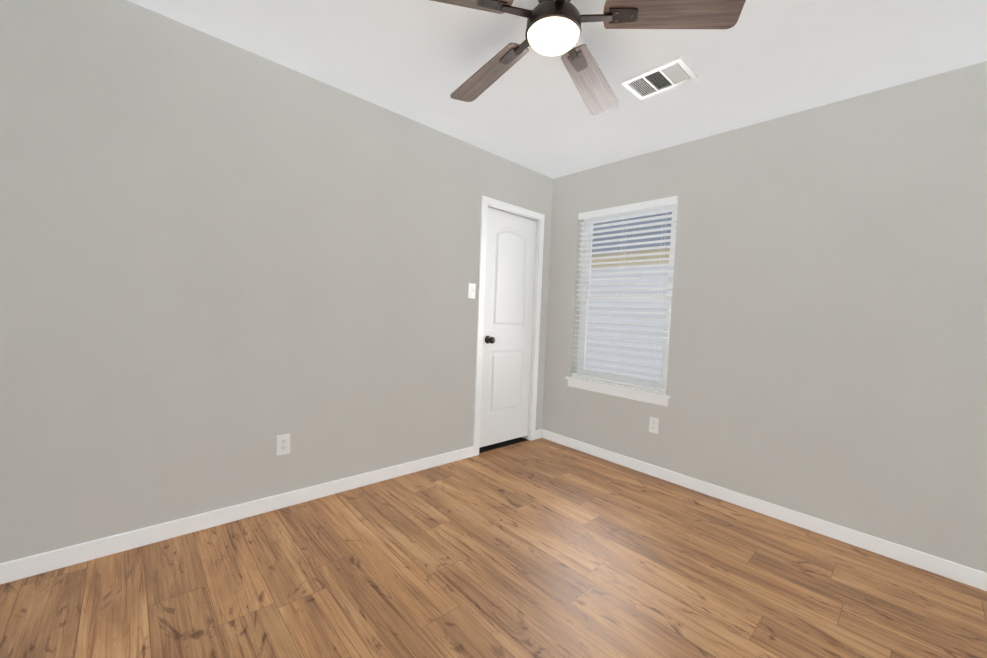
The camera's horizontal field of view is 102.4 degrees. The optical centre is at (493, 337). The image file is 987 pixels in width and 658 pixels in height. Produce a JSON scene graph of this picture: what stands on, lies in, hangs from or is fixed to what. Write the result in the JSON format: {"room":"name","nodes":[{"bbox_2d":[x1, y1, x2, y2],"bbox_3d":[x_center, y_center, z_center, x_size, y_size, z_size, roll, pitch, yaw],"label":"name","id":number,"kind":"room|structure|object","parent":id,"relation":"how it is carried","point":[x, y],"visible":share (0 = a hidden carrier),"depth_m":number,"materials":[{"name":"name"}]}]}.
{"room":"empty bedroom","nodes":[
{"label":"empty bedroom","id":0,"kind":"room"},
{"bbox_2d":[0,0,552,562],"bbox_3d":[-0.811,-0.246,2.606,3.689,2.454,0.140,-1,5,-43],"label":"wall","id":1,"kind":"structure","parent":0,"point":[224,264],"depth_m":1.95,"materials":[{"name":"paint"}]},
{"bbox_2d":[0,446,473,584],"bbox_3d":[-1.116,0.927,2.329,2.593,0.106,0.014,-1,5,-43],"label":"baseboard","id":2,"kind":"structure","parent":1,"relation":"attached to","point":[25,567],"depth_m":1.98,"materials":[{"name":"paint"}]},
{"bbox_2d":[277,433,289,455],"bbox_3d":[-1.184,0.605,2.240,0.070,0.116,0.008,-1,5,-43],"label":"electrical outlet","id":3,"kind":"object","parent":1,"relation":"attached to","point":[283,443],"visible":1,"depth_m":2.24,"materials":[{"name":"white plastic"}]},
{"bbox_2d":[468,283,475,298],"bbox_3d":[-0.165,-0.359,3.086,0.070,0.116,0.022,-1,5,-43],"label":"light switch","id":4,"kind":"object","parent":1,"relation":"attached to","point":[471,290],"visible":1,"depth_m":3.08,"materials":[{"name":"white plastic"}]},
{"bbox_2d":[479,207,536,447],"bbox_3d":[0.140,-0.063,3.409,0.615,1.964,0.105,-1,5,-43],"label":"closet door","id":5,"kind":"structure","parent":1,"relation":"in","point":[508,304],"depth_m":3.41,"materials":[{"name":"paint"}]},
{"bbox_2d":[473,195,544,455],"bbox_3d":[0.107,-0.076,3.445,0.745,2.077,0.135,-1,5,-43],"label":"door frame","id":6,"kind":"structure","parent":1,"relation":"attached to","point":[487,202],"depth_m":3.34,"materials":[{"name":"paint"}]},
{"bbox_2d":[0,438,986,657],"bbox_3d":[0.207,1.134,1.529,3.689,0.166,3.244,-1,5,-43],"label":"floor","id":7,"kind":"structure","parent":0,"point":[541,548],"depth_m":1.71,"materials":[{"name":"brown wood"}]},
{"bbox_2d":[128,0,986,178],"bbox_3d":[0.298,-1.390,1.378,3.689,0.186,3.244,-1,5,-43],"label":"ceiling","id":8,"kind":"structure","parent":0,"point":[420,61],"depth_m":1.93,"materials":[{"name":"paint"}]},
{"bbox_2d":[431,0,745,114],"bbox_3d":[0.215,-1.227,1.542,1.240,0.235,1.208,-1,5,-43],"label":"ceiling fan","id":9,"kind":"object","parent":8,"relation":"hanging from","point":[553,28],"visible":1,"depth_m":1.46,"materials":[{"name":"brown wood"}]},
{"bbox_2d":[621,56,697,99],"bbox_3d":[0.861,-1.339,2.069,0.215,0.015,0.310,-1,5,-43],"label":"ceiling vent","id":10,"kind":"object","parent":8,"relation":"in","point":[676,72],"visible":1,"depth_m":2.06,"materials":[{"name":"white plastic"}]},
{"bbox_2d":[542,61,986,572],"bbox_3d":[1.564,-0.132,2.664,0.120,2.452,3.004,-1,5,-43],"label":"wall","id":11,"kind":"structure","parent":0,"point":[827,358],"depth_m":2.24,"materials":[{"name":"paint"}]},
{"bbox_2d":[565,204,677,406],"bbox_3d":[1.032,-0.286,3.213,0.150,1.529,0.924,-1,5,-43],"label":"window","id":12,"kind":"structure","parent":11,"relation":"in","point":[655,382],"depth_m":3.21,"materials":[{"name":"plastic"}]},
{"bbox_2d":[572,196,677,391],"bbox_3d":[1.020,-0.335,3.197,0.074,1.427,0.846,-1,5,-43],"label":"window blinds","id":13,"kind":"object","parent":12,"relation":"attached to","point":[661,202],"visible":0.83,"depth_m":3.15,"materials":[{"name":"white plastic"}]},
{"bbox_2d":[649,417,658,433],"bbox_3d":[1.203,0.661,2.979,0.008,0.116,0.070,-1,5,-43],"label":"electrical outlet","id":14,"kind":"object","parent":11,"relation":"attached to","point":[653,424],"visible":1,"depth_m":2.98,"materials":[{"name":"white plastic"}]},
{"bbox_2d":[536,429,986,590],"bbox_3d":[1.456,1.033,2.696,0.029,0.115,2.970,-1,5,-43],"label":"baseboard","id":15,"kind":"structure","parent":11,"relation":"attached to","point":[946,568],"depth_m":2.33,"materials":[{"name":"paint"}]},
{"label":"outside","id":16,"kind":"structure","parent":0,"visible":0},
{"bbox_2d":[585,212,671,380],"bbox_3d":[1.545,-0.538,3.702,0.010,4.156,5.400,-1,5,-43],"label":"window glass","id":17,"kind":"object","parent":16,"point":[621,342],"depth_m":3.93,"materials":[{"name":"clear glass"}]}
]}

